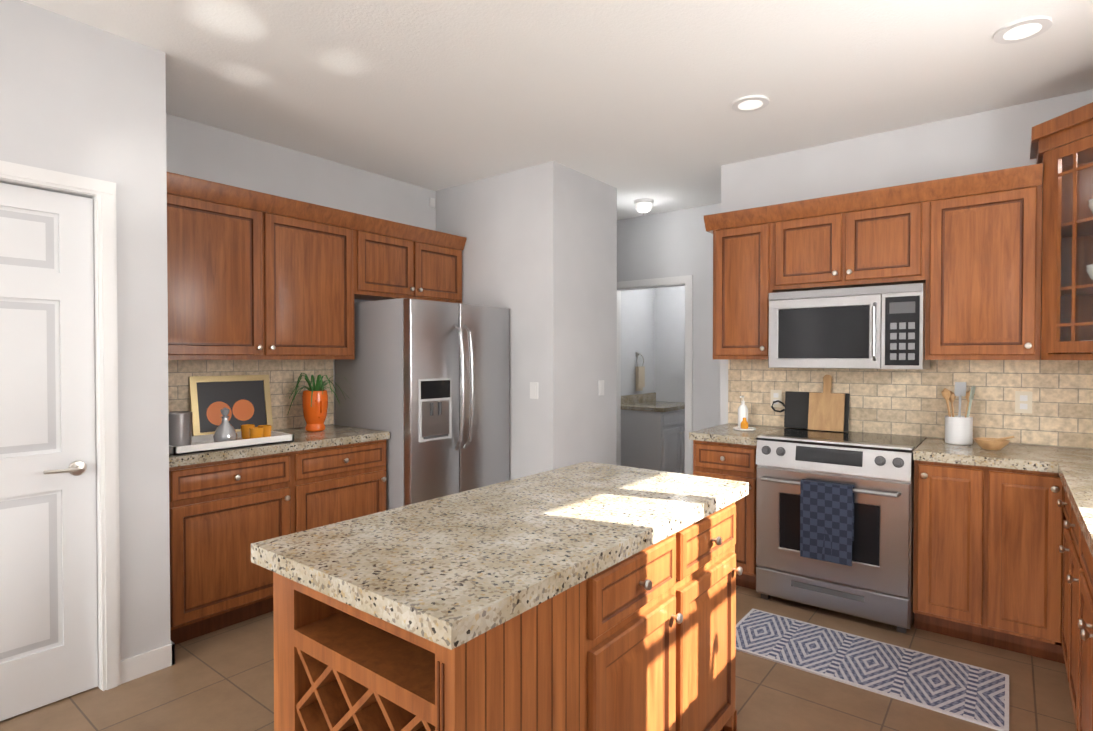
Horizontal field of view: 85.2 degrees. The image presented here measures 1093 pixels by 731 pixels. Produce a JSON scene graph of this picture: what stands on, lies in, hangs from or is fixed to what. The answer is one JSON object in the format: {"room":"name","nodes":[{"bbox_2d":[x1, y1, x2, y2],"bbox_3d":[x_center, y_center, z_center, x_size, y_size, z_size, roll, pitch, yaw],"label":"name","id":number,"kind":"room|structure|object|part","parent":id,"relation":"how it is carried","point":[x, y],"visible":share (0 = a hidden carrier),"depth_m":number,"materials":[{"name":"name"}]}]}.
{"room":"kitchen","nodes":[
{"label":"kitchen","id":0,"kind":"room"},
{"bbox_2d":[0,0,169,659],"bbox_3d":[-3.647,0.011,0.259,0.120,2.740,6.190,1,1,38],"label":"wall","id":1,"kind":"structure","parent":0,"point":[78,98],"depth_m":2.52,"materials":[{"name":"paint"}]},
{"bbox_2d":[0,183,97,720],"bbox_3d":[-2.122,0.330,2.156,0.090,2.034,0.804,1,1,38],"label":"pantry door","id":2,"kind":"structure","parent":1,"relation":"in","point":[48,603],"depth_m":2.35,"materials":[{"name":"white"}]},
{"bbox_2d":[0,160,120,690],"bbox_3d":[-2.143,0.298,2.172,0.141,2.115,0.940,1,1,38],"label":"door frame","id":3,"kind":"structure","parent":1,"relation":"attached to","point":[100,194],"depth_m":2.47,"materials":[{"name":"white"}]},
{"bbox_2d":[121,640,174,683],"bbox_3d":[-2.249,1.303,2.554,3.420,0.095,11.500,1,1,38],"label":"baseboard","id":4,"kind":"structure","parent":1,"relation":"attached to","point":[146,663],"depth_m":2.60,"materials":[{"name":"white wood"}]},
{"bbox_2d":[166,113,435,429],"bbox_3d":[-1.631,-0.040,4.020,0.128,2.740,2.220,1,1,38],"label":"wall","id":5,"kind":"structure","parent":0,"point":[194,149],"depth_m":3.82,"materials":[{"name":"paint"}]},
{"bbox_2d":[167,183,357,359],"bbox_3d":[-1.746,-0.475,3.505,0.326,0.879,1.215,1,1,38],"label":"upper cabinet","id":6,"kind":"object","parent":5,"relation":"attached to","point":[253,275],"depth_m":3.37,"materials":[{"name":"brown wood"}]},
{"bbox_2d":[358,223,464,303],"bbox_3d":[-1.074,-0.701,4.362,0.326,0.449,0.969,1,1,38],"label":"upper cabinet","id":7,"kind":"object","parent":5,"relation":"attached to","point":[391,264],"depth_m":4.22,"materials":[{"name":"brown wood"}]},
{"bbox_2d":[429,198,434,207],"bbox_3d":[-0.925,-1.315,4.799,0.020,0.070,0.045,1,1,38],"label":"detector","id":8,"kind":"object","parent":5,"relation":"attached to","point":[432,202],"visible":0.93,"depth_m":4.79,"materials":[{"name":"white plastic"}]},
{"bbox_2d":[0,585,1076,730],"bbox_3d":[-1.300,1.389,1.877,6.350,0.060,12.000,1,1,38],"label":"floor","id":9,"kind":"structure","parent":0,"point":[222,679],"depth_m":2.44,"materials":[{"name":"tile"}]},
{"bbox_2d":[169,425,389,644],"bbox_3d":[-1.608,0.878,3.433,0.642,0.920,1.245,1,1,38],"label":"base cabinet","id":10,"kind":"object","parent":9,"relation":"on","point":[227,507],"visible":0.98,"depth_m":3.06,"materials":[{"name":"brown wood"}]},
{"bbox_2d":[189,375,273,435],"bbox_3d":[-1.877,0.239,3.556,0.074,0.358,0.460,1,1,38],"label":"frame","id":11,"kind":"object","parent":10,"relation":"on","point":[245,399],"visible":0.75,"depth_m":3.55,"materials":[{"name":"gold metal"}]},
{"bbox_2d":[169,431,293,455],"bbox_3d":[-1.719,0.401,3.155,0.360,0.040,0.600,1,1,38],"label":"tray","id":12,"kind":"object","parent":10,"relation":"on","point":[203,443],"visible":0.56,"depth_m":3.08,"materials":[{"name":"white ceramic"}]},
{"bbox_2d":[169,411,192,446],"bbox_3d":[-1.894,0.326,3.011,0.136,0.175,0.178,1,1,38],"label":"ice bucket","id":13,"kind":"object","parent":12,"relation":"on","point":[180,428],"visible":0.56,"depth_m":2.98,"materials":[{"name":"silver metal"}]},
{"bbox_2d":[213,407,236,441],"bbox_3d":[-1.695,0.316,3.136,0.114,0.192,0.114,1,1,38],"label":"decanter","id":14,"kind":"object","parent":12,"relation":"on","point":[225,430],"visible":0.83,"depth_m":3.11,"materials":[{"name":"silver glass"}]},
{"bbox_2d":[241,424,254,438],"bbox_3d":[-1.677,0.372,3.338,0.072,0.075,0.070,1,1,38],"label":"glass","id":15,"kind":"object","parent":12,"relation":"on","point":[245,431],"visible":0.69,"depth_m":3.31,"materials":[{"name":"orange glass"}]},
{"bbox_2d":[249,427,263,438],"bbox_3d":[-1.570,0.373,3.216,0.072,0.075,0.070,1,1,38],"label":"glass","id":16,"kind":"object","parent":12,"relation":"on","point":[255,432],"visible":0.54,"depth_m":3.19,"materials":[{"name":"orange glass"}]},
{"bbox_2d":[258,425,271,436],"bbox_3d":[-1.571,0.372,3.312,0.072,0.075,0.070,1,1,38],"label":"glass","id":17,"kind":"object","parent":12,"relation":"on","point":[267,431],"visible":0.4,"depth_m":3.29,"materials":[{"name":"orange glass"}]},
{"bbox_2d":[284,373,356,431],"bbox_3d":[-1.481,0.230,3.781,0.438,0.366,0.471,1,1,38],"label":"potted plant","id":18,"kind":"object","parent":10,"relation":"on","point":[315,402],"visible":1,"depth_m":3.71,"materials":[{"name":"orange ceramic"}]},
{"bbox_2d":[335,298,508,509],"bbox_3d":[-0.835,0.453,4.211,0.884,1.750,0.915,1,1,38],"label":"fridge","id":19,"kind":"object","parent":9,"relation":"on","point":[426,382],"visible":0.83,"depth_m":3.86,"materials":[{"name":"grey metal"}]},
{"bbox_2d":[273,493,748,730],"bbox_3d":[0.022,0.918,1.803,0.704,0.885,1.396,1,1,38],"label":"kitchen island","id":20,"kind":"object","parent":9,"relation":"on","point":[588,596],"depth_m":1.41,"materials":[{"name":"wood"}]},
{"bbox_2d":[251,461,748,652],"bbox_3d":[0.007,0.453,1.808,0.710,0.045,1.460,1,1,38],"label":"island countertop","id":21,"kind":"structure","parent":20,"relation":"on","point":[438,571],"depth_m":1.45,"materials":[{"name":"beige stone"}]},
{"bbox_2d":[436,161,616,479],"bbox_3d":[-0.217,-0.051,4.857,1.326,2.740,0.840,1,1,38],"label":"wall block","id":22,"kind":"object","parent":9,"relation":"on","point":[539,255],"visible":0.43,"depth_m":4.34,"materials":[{"name":"paint"}]},
{"bbox_2d":[530,382,537,398],"bbox_3d":[-0.090,0.178,4.222,0.072,0.116,0.009,1,1,38],"label":"light switch","id":23,"kind":"object","parent":22,"relation":"attached to","point":[533,390],"visible":1,"depth_m":4.22,"materials":[{"name":"white plastic"}]},
{"bbox_2d":[599,380,603,395],"bbox_3d":[0.426,0.173,4.599,0.009,0.116,0.072,1,1,38],"label":"light switch","id":24,"kind":"object","parent":22,"relation":"attached to","point":[601,387],"visible":1,"depth_m":4.59,"materials":[{"name":"white plastic"}]},
{"bbox_2d":[621,392,684,473],"bbox_3d":[1.240,0.812,6.538,0.576,0.970,0.875,1,1,38],"label":"bathroom vanity","id":25,"kind":"object","parent":9,"relation":"on","point":[652,433],"visible":0.67,"depth_m":6.23,"materials":[{"name":"gray painted wood"},{"name":"granite"}]},
{"bbox_2d":[689,424,784,589],"bbox_3d":[1.239,0.873,3.808,0.422,0.920,0.642,1,1,38],"label":"base cabinet","id":26,"kind":"object","parent":9,"relation":"on","point":[726,451],"visible":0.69,"depth_m":3.54,"materials":[{"name":"brown wood"}]},
{"bbox_2d":[733,427,755,430],"bbox_3d":[1.271,0.406,3.815,0.144,0.012,0.142,1,1,38],"label":"tray","id":27,"kind":"object","parent":26,"relation":"on","point":[748,429],"visible":0.92,"depth_m":3.78,"materials":[{"name":"white ceramic"}]},
{"bbox_2d":[738,396,747,426],"bbox_3d":[1.306,0.306,3.956,0.066,0.208,0.077,1,1,38],"label":"soap bottle","id":28,"kind":"object","parent":27,"relation":"on","point":[742,411],"visible":0.75,"depth_m":3.94,"materials":[{"name":"white ceramic"}]},
{"bbox_2d":[741,418,747,428],"bbox_3d":[1.271,0.369,3.815,0.048,0.071,0.048,1,1,38],"label":"syrup bottle","id":29,"kind":"object","parent":27,"relation":"on","point":[744,423],"visible":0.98,"depth_m":3.80,"materials":[{"name":"orange glass"}]},
{"bbox_2d":[756,428,926,632],"bbox_3d":[1.679,0.871,3.403,0.768,0.935,0.725,1,1,38],"label":"range","id":30,"kind":"object","parent":9,"relation":"on","point":[874,582],"visible":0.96,"depth_m":3.13,"materials":[{"name":"silver metal"}]},
{"bbox_2d":[771,391,849,431],"bbox_3d":[1.678,0.288,3.808,0.471,0.235,0.040,1,1,38],"label":"board","id":31,"kind":"object","parent":30,"relation":"on","point":[796,409],"depth_m":3.84,"materials":[{"name":"black plastic"}]},
{"bbox_3d":[1.531,0.269,3.926,0.094,0.082,0.022,1,1,38],"label":"black board handle","id":32,"kind":"part","parent":31,"relation":"part of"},
{"bbox_2d":[808,375,844,431],"bbox_3d":[1.754,0.232,3.722,0.205,0.349,0.069,1,1,38],"label":"wood board","id":33,"kind":"object","parent":30,"relation":"on","point":[826,409],"visible":0.92,"depth_m":3.71,"materials":[{"name":"beige wood"}]},
{"bbox_2d":[800,479,853,565],"bbox_3d":[1.468,0.817,3.115,0.250,0.407,0.054,1,1,38],"label":"towel","id":34,"kind":"object","parent":30,"relation":"hanging from","point":[826,521],"visible":0.96,"depth_m":3.09,"materials":[{"name":"blue fabric"}]},
{"bbox_2d":[736,609,1008,730],"bbox_3d":[1.415,1.343,2.722,1.110,0.008,0.495,1,1,38],"label":"rug","id":35,"kind":"object","parent":9,"relation":"on","point":[969,693],"visible":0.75,"depth_m":2.64,"materials":[{"name":"grey fabric"}]},
{"bbox_2d":[913,462,988,645],"bbox_3d":[2.135,0.905,3.124,0.293,0.875,0.612,1,1,38],"label":"base cabinet","id":36,"kind":"object","parent":9,"relation":"on","point":[951,526],"depth_m":2.88,"materials":[{"name":"brown wood"}]},
{"bbox_2d":[913,438,1092,473],"bbox_3d":[2.480,0.449,2.841,1.176,0.045,0.628,1,1,38],"label":"countertop","id":37,"kind":"structure","parent":36,"relation":"on","point":[1043,459],"depth_m":2.86,"materials":[{"name":"beige stone"}]},
{"bbox_2d":[941,382,975,444],"bbox_3d":[2.226,0.255,3.212,0.151,0.330,0.132,1,1,38],"label":"utensil crock","id":38,"kind":"object","parent":37,"relation":"on","point":[959,429],"visible":1,"depth_m":3.18,"materials":[{"name":"white ceramic"}]},
{"bbox_2d":[973,436,1014,449],"bbox_3d":[2.254,0.387,2.997,0.167,0.073,0.150,1,1,38],"label":"bowl","id":39,"kind":"object","parent":37,"relation":"on","point":[991,443],"visible":1,"depth_m":2.97,"materials":[{"name":"beige wood"}]},
{"bbox_2d":[989,466,1056,661],"bbox_3d":[2.378,0.908,2.935,0.322,0.875,0.612,1,1,38],"label":"base cabinet","id":40,"kind":"object","parent":9,"relation":"on","point":[1002,548],"depth_m":2.72,"materials":[{"name":"brown wood"}]},
{"bbox_2d":[1057,462,1092,557],"bbox_3d":[1.507,0.471,1.152,0.629,0.045,3.232,1,1,38],"label":"countertop","id":41,"kind":"structure","parent":40,"relation":"on","point":[1076,479],"depth_m":2.08,"materials":[{"name":"beige stone"}]},
{"bbox_2d":[1057,478,1064,663],"bbox_3d":[2.384,0.916,2.268,0.608,0.875,0.400,1,1,38],"label":"base cabinet","id":42,"kind":"object","parent":9,"relation":"on","point":[1060,493],"depth_m":2.63,"materials":[{"name":"brown wood"}]},
{"bbox_2d":[1065,498,1072,705],"bbox_3d":[2.137,0.921,1.953,0.608,0.875,0.400,1,1,38],"label":"base cabinet","id":43,"kind":"object","parent":9,"relation":"on","point":[1068,513],"depth_m":2.31,"materials":[{"name":"brown wood"}]},
{"bbox_2d":[1073,518,1092,730],"bbox_3d":[1.750,0.927,1.456,0.608,0.875,0.860,1,1,38],"label":"base cabinet","id":44,"kind":"object","parent":9,"relation":"on","point":[1082,564],"depth_m":1.89,"materials":[{"name":"brown wood"}]},
{"bbox_2d":[21,0,1092,219],"bbox_3d":[-1.300,-1.411,1.840,6.350,0.060,12.000,1,1,38],"label":"ceiling","id":45,"kind":"structure","parent":0,"point":[631,101],"depth_m":2.85,"materials":[{"name":"white paint"}]},
{"bbox_2d":[634,198,653,214],"bbox_3d":[0.841,-1.362,5.142,0.170,0.125,0.170,1,1,38],"label":"light","id":46,"kind":"object","parent":45,"relation":"attached to","point":[643,205],"visible":1,"depth_m":5.09,"materials":[{"name":"white glass"}]},
{"bbox_2d":[732,95,768,111],"bbox_3d":[1.084,-1.392,3.163,0.190,0.013,0.190,1,1,38],"label":"recessed light","id":47,"kind":"object","parent":45,"relation":"in","point":[750,103],"visible":0.98,"depth_m":3.14,"materials":[{"name":"white"}]},
{"bbox_2d":[993,16,1052,43],"bbox_3d":[1.963,-1.382,2.451,0.190,0.013,0.190,1,1,38],"label":"recessed light","id":48,"kind":"object","parent":45,"relation":"in","point":[1021,30],"visible":1,"depth_m":2.44,"materials":[{"name":"white"}]},
{"bbox_2d":[621,288,656,395],"bbox_3d":[0.869,-0.074,6.641,0.120,2.740,1.170,1,1,38],"label":"wall","id":49,"kind":"structure","parent":0,"point":[653,326],"depth_m":6.75,"materials":[{"name":"paint"}]},
{"bbox_2d":[636,352,643,366],"bbox_3d":[1.043,-0.061,6.727,0.050,0.179,0.160,1,1,38],"label":"towel ring","id":50,"kind":"object","parent":49,"relation":"attached to","point":[637,354],"visible":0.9,"depth_m":6.73,"materials":[{"name":"silver metal"}]},
{"bbox_2d":[636,366,644,390],"bbox_3d":[1.059,0.149,6.718,0.034,0.276,0.150,1,1,38],"label":"bath towel","id":51,"kind":"object","parent":50,"relation":"hanging from","point":[640,377],"visible":0.95,"depth_m":6.69,"materials":[{"name":"beige fabric"}]},
{"bbox_2d":[653,286,684,401],"bbox_3d":[1.863,-0.075,6.696,1.620,2.740,0.120,1,1,38],"label":"wall","id":52,"kind":"structure","parent":0,"point":[669,348],"depth_m":6.94,"materials":[{"name":"paint"}]},
{"bbox_2d":[617,203,720,474],"bbox_3d":[0.527,-0.067,6.090,3.660,2.740,0.120,1,1,38],"label":"wall","id":53,"kind":"structure","parent":0,"point":[669,244],"depth_m":5.37,"materials":[{"name":"paint"}]},
{"bbox_2d":[616,275,692,474],"bbox_3d":[1.002,0.243,5.712,0.900,2.130,0.136,1,1,38],"label":"door frame","id":54,"kind":"structure","parent":53,"relation":"attached to","point":[687,281],"depth_m":5.42,"materials":[{"name":"white wood"}]},
{"bbox_2d":[720,90,1092,448],"bbox_3d":[2.274,-0.032,3.478,2.550,2.740,0.128,1,1,38],"label":"wall","id":55,"kind":"structure","parent":0,"point":[910,402],"depth_m":3.47,"materials":[{"name":"tile"}]},
{"bbox_2d":[708,215,775,359],"bbox_3d":[1.338,-0.480,3.919,0.386,0.879,0.326,1,1,38],"label":"upper cabinet","id":56,"kind":"object","parent":55,"relation":"attached to","point":[742,248],"depth_m":3.79,"materials":[{"name":"brown wood"}]},
{"bbox_2d":[770,390,781,407],"bbox_3d":[1.534,0.221,3.972,0.072,0.116,0.008,1,1,38],"label":"electrical outlet","id":57,"kind":"object","parent":55,"relation":"attached to","point":[776,395],"visible":0.86,"depth_m":3.97,"materials":[{"name":"beige plastic"}]},
{"bbox_2d":[772,191,927,292],"bbox_3d":[1.807,-0.690,3.550,0.804,0.449,0.326,1,1,38],"label":"upper cabinet","id":58,"kind":"object","parent":55,"relation":"attached to","point":[869,242],"depth_m":3.39,"materials":[{"name":"brown wood"}]},
{"bbox_2d":[768,283,929,368],"bbox_3d":[1.774,-0.212,3.512,0.800,0.455,0.432,1,1,38],"label":"microwave","id":59,"kind":"object","parent":58,"relation":"attached to","point":[875,327],"visible":0.98,"depth_m":3.35,"materials":[{"name":"silver metal"}]},
{"bbox_2d":[924,175,1042,359],"bbox_3d":[2.312,-0.470,3.158,0.478,0.879,0.326,1,1,38],"label":"upper cabinet","id":60,"kind":"object","parent":55,"relation":"attached to","point":[966,250],"depth_m":3.02,"materials":[{"name":"brown wood"}]},
{"bbox_2d":[1015,391,1031,413],"bbox_3d":[2.551,0.197,3.178,0.072,0.116,0.008,1,1,38],"label":"electrical outlet","id":61,"kind":"object","parent":55,"relation":"attached to","point":[1023,401],"visible":1,"depth_m":3.18,"materials":[{"name":"beige plastic"}]},
{"bbox_2d":[1030,102,1092,359],"bbox_3d":[2.632,-0.588,2.651,0.732,1.130,0.732,1,1,38],"label":"upper cabinet","id":62,"kind":"object","parent":55,"relation":"attached to","point":[1061,148],"visible":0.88,"depth_m":2.82,"materials":[{"name":"brown wood"}]},
{"bbox_2d":[1086,264,1092,279],"bbox_3d":[2.574,-0.415,2.711,0.170,0.093,0.170,1,1,38],"label":"bowl","id":63,"kind":"object","parent":62,"relation":"in","point":[1089,271],"depth_m":2.73,"materials":[{"name":"white ceramic"}]},
{"bbox_2d":[1088,199,1092,212],"bbox_3d":[2.574,-0.715,2.707,0.160,0.093,0.160,1,1,38],"label":"bowl","id":64,"kind":"object","parent":62,"relation":"in","point":[1090,203],"depth_m":2.73,"materials":[{"name":"white ceramic"}]}
]}

